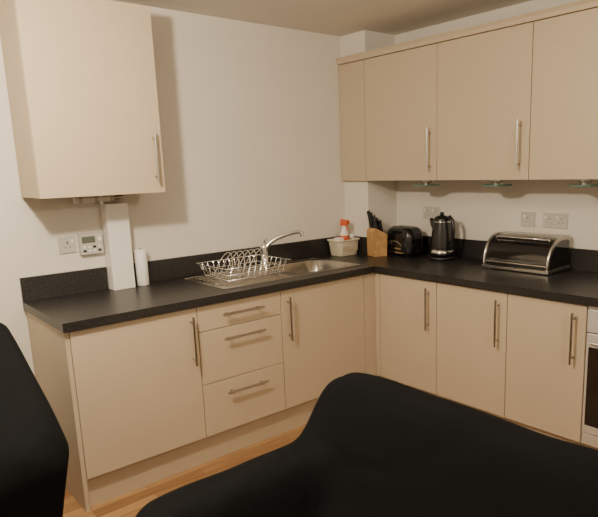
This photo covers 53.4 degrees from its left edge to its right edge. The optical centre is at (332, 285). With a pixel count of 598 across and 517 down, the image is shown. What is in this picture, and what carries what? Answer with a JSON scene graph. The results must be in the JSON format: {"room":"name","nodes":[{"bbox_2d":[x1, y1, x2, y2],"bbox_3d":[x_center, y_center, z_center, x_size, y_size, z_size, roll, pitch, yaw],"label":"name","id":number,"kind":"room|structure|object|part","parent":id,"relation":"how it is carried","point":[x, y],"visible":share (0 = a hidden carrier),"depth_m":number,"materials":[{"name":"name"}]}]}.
{"room":"kitchen","nodes":[
{"label":"kitchen","id":0,"kind":"room"},
{"bbox_2d":[0,7,375,375],"bbox_3d":[-1.486,-0.243,3.067,4.900,2.606,0.100,-11,15,-40],"label":"wall","id":1,"kind":"structure","parent":0,"point":[249,113],"depth_m":3.58,"materials":[{"name":"paint"}]},
{"bbox_2d":[19,267,108,301],"bbox_3d":[-1.396,-0.008,3.107,0.431,0.124,0.017,-11,15,-40],"label":"backsplash","id":2,"kind":"structure","parent":1,"relation":"attached to","point":[33,288],"depth_m":3.09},
{"bbox_2d":[57,236,76,253],"bbox_3d":[-1.382,-0.212,3.090,0.086,0.086,0.012,-11,15,-40],"label":"wall socket","id":3,"kind":"object","parent":1,"relation":"attached to","point":[67,244],"visible":1,"depth_m":3.09,"materials":[{"name":"plastic"}]},
{"bbox_2d":[0,0,165,198],"bbox_3d":[-1.201,-0.898,2.900,0.612,0.902,0.353,-11,15,-40],"label":"upper cabinet","id":4,"kind":"object","parent":1,"relation":"attached to","point":[80,75],"visible":1,"depth_m":2.77,"materials":[{"name":"wood"}]},
{"bbox_2d":[73,194,125,204],"bbox_3d":[-1.221,-0.459,3.131,0.286,0.056,0.062,-11,15,-40],"label":"boiler pipework","id":5,"kind":"object","parent":4,"relation":"attached to","point":[109,198],"visible":0.8,"depth_m":3.09,"materials":[{"name":"white plastic"}]},
{"bbox_3d":[-0.895,-0.649,3.002,0.013,0.250,0.038,-11,15,-40],"label":"handle","id":6,"kind":"part","parent":4,"relation":"part of","materials":[{"name":"metal"}]},
{"bbox_2d":[77,232,103,254],"bbox_3d":[-1.286,-0.223,3.156,0.120,0.110,0.036,-11,15,-40],"label":"controller","id":7,"kind":"object","parent":1,"relation":"attached to","point":[89,243],"visible":1,"depth_m":3.14,"materials":[{"name":"plastic"}]},
{"bbox_2d":[133,236,339,284],"bbox_3d":[-0.516,-0.186,3.857,1.652,0.124,0.017,-11,15,-40],"label":"backsplash","id":8,"kind":"structure","parent":1,"relation":"attached to","point":[185,266],"depth_m":3.70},
{"bbox_2d":[63,373,376,516],"bbox_3d":[0.230,1.309,1.419,4.700,0.100,5.000,-11,15,-40],"label":"floor","id":9,"kind":"structure","parent":0,"point":[129,504],"depth_m":2.95,"materials":[{"name":"brown wood"}]},
{"bbox_2d":[0,323,68,516],"bbox_3d":[-1.503,0.684,1.919,0.948,1.013,1.292,-11,15,-40],"label":"armchair","id":10,"kind":"object","parent":9,"relation":"on","point":[34,448],"visible":1,"depth_m":1.70,"materials":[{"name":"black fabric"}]},
{"bbox_2d":[26,273,375,511],"bbox_3d":[-0.608,0.440,3.459,1.913,0.859,0.644,-11,15,-40],"label":"base cabinet","id":11,"kind":"object","parent":9,"relation":"on","point":[140,402],"visible":0.89,"depth_m":3.01,"materials":[{"name":"wood"}]},
{"bbox_3d":[-0.904,0.497,2.836,0.609,0.698,0.019,-11,15,-40],"label":"door","id":12,"kind":"part","parent":11,"relation":"part of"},
{"bbox_3d":[-0.488,0.133,3.143,0.513,0.129,0.019,-11,15,-40],"label":"drawer","id":13,"kind":"part","parent":11,"relation":"part of","materials":[{"name":"beige wood"}]},
{"bbox_3d":[-0.482,0.336,3.183,0.513,0.278,0.019,-11,15,-40],"label":"drawer","id":14,"kind":"part","parent":11,"relation":"part of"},
{"bbox_3d":[-0.473,0.615,3.239,0.513,0.283,0.019,-11,15,-40],"label":"drawer","id":15,"kind":"part","parent":11,"relation":"part of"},
{"bbox_3d":[-0.042,0.324,3.571,0.641,0.698,0.019,-11,15,-40],"label":"door","id":16,"kind":"part","parent":11,"relation":"part of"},
{"bbox_2d":[135,372,597,516],"bbox_3d":[0.309,0.845,1.295,0.872,0.829,1.762,-11,15,-40],"label":"chair","id":17,"kind":"object","parent":9,"relation":"on","point":[369,445],"visible":1,"depth_m":1.68,"materials":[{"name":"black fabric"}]},
{"bbox_2d":[375,273,597,449],"bbox_3d":[1.143,0.418,3.291,0.652,0.859,2.045,-11,15,-40],"label":"base cabinet","id":18,"kind":"object","parent":9,"relation":"on","point":[517,359],"depth_m":3.16,"materials":[{"name":"wood"}]},
{"bbox_2d":[23,252,597,332],"bbox_3d":[0.244,0.080,2.822,2.508,0.040,2.622,-11,15,-40],"label":"countertop","id":19,"kind":"structure","parent":18,"relation":"on","point":[81,311],"depth_m":3.10,"materials":[{"name":"laminate"}]},
{"bbox_2d":[100,203,135,290],"bbox_3d":[-1.169,-0.214,3.229,0.120,0.464,0.084,-11,15,-40],"label":"cover","id":20,"kind":"object","parent":19,"relation":"on","point":[114,216],"visible":0.96,"depth_m":3.19,"materials":[{"name":"white plastic"}]},
{"bbox_2d":[134,247,148,285],"bbox_3d":[-1.069,-0.107,3.323,0.066,0.212,0.066,-11,15,-40],"label":"paper towel roll","id":21,"kind":"object","parent":19,"relation":"on","point":[141,264],"visible":1,"depth_m":3.30,"materials":[{"name":"white paper"}]},
{"bbox_2d":[183,258,360,289],"bbox_3d":[-0.345,-0.006,3.648,1.006,0.168,0.466,-11,15,-40],"label":"sink","id":22,"kind":"object","parent":19,"relation":"in","point":[312,265],"visible":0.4,"depth_m":3.57,"materials":[{"name":"metal"}]},
{"bbox_2d":[195,248,290,282],"bbox_3d":[-0.519,-0.130,3.472,0.444,0.153,0.345,-11,15,-40],"label":"dish rack","id":23,"kind":"object","parent":22,"relation":"on","point":[255,267],"visible":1,"depth_m":3.46,"materials":[{"name":"silver metal"}]},
{"bbox_2d":[260,230,303,266],"bbox_3d":[-0.321,-0.236,3.795,0.289,0.226,0.093,-3,11,-4],"label":"mixer tap","id":24,"kind":"object","parent":19,"relation":"on","point":[265,245],"visible":0.81,"depth_m":3.79,"materials":[{"name":"silver metal"}]},
{"bbox_2d":[327,219,359,256],"bbox_3d":[0.080,-0.345,4.229,0.216,0.253,0.161,-11,15,-40],"label":"caddy","id":25,"kind":"object","parent":19,"relation":"on","point":[346,244],"visible":1,"depth_m":4.19,"materials":[{"name":"beige plastic"}]},
{"bbox_2d":[340,219,349,239],"bbox_3d":[0.089,-0.351,4.235,0.065,0.245,0.078,-11,15,-40],"label":"spray bottle","id":26,"kind":"object","parent":25,"relation":"on","point":[344,234],"depth_m":4.21,"materials":[{"name":"white plastic"}]},
{"bbox_2d":[340,30,396,236],"bbox_3d":[0.270,-0.996,4.265,0.294,1.506,0.241,-11,15,-40],"label":"boxed column","id":27,"kind":"structure","parent":19,"relation":"on","point":[379,197],"depth_m":4.22,"materials":[{"name":"paint"}]},
{"bbox_2d":[354,236,367,254],"bbox_3d":[0.186,-0.294,4.289,0.014,0.124,0.237,-11,15,-40],"label":"backsplash","id":28,"kind":"structure","parent":27,"relation":"attached to","point":[362,243],"depth_m":4.25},
{"bbox_2d":[366,210,386,256],"bbox_3d":[0.308,-0.365,4.131,0.111,0.317,0.103,-7,12,-25],"label":"knife block","id":29,"kind":"object","parent":19,"relation":"on","point":[376,237],"visible":1,"depth_m":4.10,"materials":[{"name":"brown wood"}]},
{"bbox_2d":[387,225,422,256],"bbox_3d":[0.506,-0.312,4.133,0.177,0.199,0.280,-9,13,-32],"label":"toaster","id":30,"kind":"object","parent":19,"relation":"on","point":[407,241],"visible":1,"depth_m":4.05,"materials":[{"name":"black plastic"}]},
{"bbox_2d":[430,212,454,260],"bbox_3d":[0.719,-0.326,3.884,0.160,0.312,0.172,0,11,8],"label":"kettle","id":31,"kind":"object","parent":19,"relation":"on","point":[443,226],"visible":1,"depth_m":3.83,"materials":[{"name":"black plastic"}]},
{"bbox_2d":[482,231,570,274],"bbox_3d":[1.125,-0.198,3.449,0.250,0.205,0.426,-11,15,-40],"label":"bin","id":32,"kind":"object","parent":19,"relation":"on","point":[539,253],"visible":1,"depth_m":3.36,"materials":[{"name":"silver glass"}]},
{"bbox_3d":[0.464,0.286,3.635,0.019,0.681,0.451,-11,15,-40],"label":"door","id":33,"kind":"part","parent":18,"relation":"part of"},
{"bbox_3d":[0.767,0.345,3.294,0.019,0.681,0.461,-11,15,-40],"label":"door","id":34,"kind":"part","parent":18,"relation":"part of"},
{"bbox_3d":[1.058,0.401,2.965,0.019,0.681,0.416,-11,15,-40],"label":"door","id":35,"kind":"part","parent":18,"relation":"part of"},
{"bbox_3d":[1.582,0.427,2.741,0.604,0.685,0.604,-11,15,-40],"label":"built-in oven","id":36,"kind":"part","parent":18,"relation":"part of","materials":[{"name":"silver metal"}]},
{"bbox_2d":[113,0,531,36],"bbox_3d":[0.152,-1.148,0.930,4.700,0.100,5.000,-11,15,-40],"label":"ceiling","id":37,"kind":"structure","parent":0,"point":[340,18],"depth_m":3.45,"materials":[{"name":"paint"}]},
{"bbox_2d":[375,0,597,322],"bbox_3d":[2.030,-0.277,2.675,0.100,2.606,5.100,-11,15,-40],"label":"wall","id":38,"kind":"structure","parent":0,"point":[478,211],"depth_m":3.68,"materials":[{"name":"paint"}]},
{"bbox_2d":[423,206,440,218],"bbox_3d":[0.689,-0.504,4.108,0.012,0.086,0.146,-11,15,-40],"label":"wall socket","id":39,"kind":"object","parent":38,"relation":"attached to","point":[429,212],"visible":0.95,"depth_m":4.11,"materials":[{"name":"plastic"}]},
{"bbox_2d":[336,0,597,180],"bbox_3d":[1.020,-1.021,3.322,0.362,0.836,2.618,-11,15,-40],"label":"upper cabinet","id":40,"kind":"object","parent":38,"relation":"attached to","point":[515,97],"visible":1,"depth_m":3.31,"materials":[{"name":"wood"}]},
{"bbox_3d":[0.431,-1.074,3.792,0.019,0.793,0.614,-11,15,-40],"label":"door","id":41,"kind":"part","parent":40,"relation":"part of","materials":[{"name":"beige wood"}]},
{"bbox_2d":[414,180,439,185],"bbox_3d":[0.598,-0.663,3.832,0.135,0.038,0.180,-11,15,-40],"label":"lamp","id":42,"kind":"object","parent":40,"relation":"attached to","point":[425,182],"visible":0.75,"depth_m":3.81,"materials":[{"name":"metal"}]},
{"bbox_3d":[0.902,-1.390,3.155,0.054,0.040,2.618,-11,15,-40],"label":"cornice","id":43,"kind":"part","parent":40,"relation":"part of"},
{"bbox_3d":[0.839,-0.996,3.332,0.019,0.793,0.618,-11,15,-40],"label":"door","id":44,"kind":"part","parent":40,"relation":"part of","materials":[{"name":"beige wood"}]},
{"bbox_2d":[482,180,511,186],"bbox_3d":[0.944,-0.597,3.442,0.135,0.038,0.180,-11,15,-40],"label":"lamp","id":45,"kind":"object","parent":40,"relation":"attached to","point":[495,182],"visible":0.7,"depth_m":3.42,"materials":[{"name":"metal"}]},
{"bbox_3d":[1.245,-0.917,2.874,0.019,0.793,0.607,-11,15,-40],"label":"door","id":46,"kind":"part","parent":40,"relation":"part of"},
{"bbox_2d":[568,179,597,186],"bbox_3d":[1.292,-0.529,3.049,0.135,0.038,0.180,-11,15,-40],"label":"lamp","id":47,"kind":"object","parent":40,"relation":"attached to","point":[583,182],"visible":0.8,"depth_m":3.03,"materials":[{"name":"metal"}]},
{"bbox_2d":[423,236,597,272],"bbox_3d":[1.257,-0.174,3.515,0.017,0.124,2.379,-11,15,-40],"label":"backsplash","id":48,"kind":"structure","parent":38,"relation":"attached to","point":[580,259],"depth_m":3.83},
{"bbox_2d":[521,212,535,226],"bbox_3d":[1.176,-0.398,3.562,0.012,0.086,0.090,-11,15,-40],"label":"wall socket","id":49,"kind":"object","parent":38,"relation":"attached to","point":[527,218],"visible":1,"depth_m":3.56,"materials":[{"name":"plastic"}]},
{"bbox_2d":[543,213,567,228],"bbox_3d":[1.291,-0.375,3.432,0.012,0.086,0.150,-11,15,-40],"label":"wall socket","id":50,"kind":"object","parent":38,"relation":"attached to","point":[550,220],"visible":1,"depth_m":3.43,"materials":[{"name":"plastic"}]}
]}

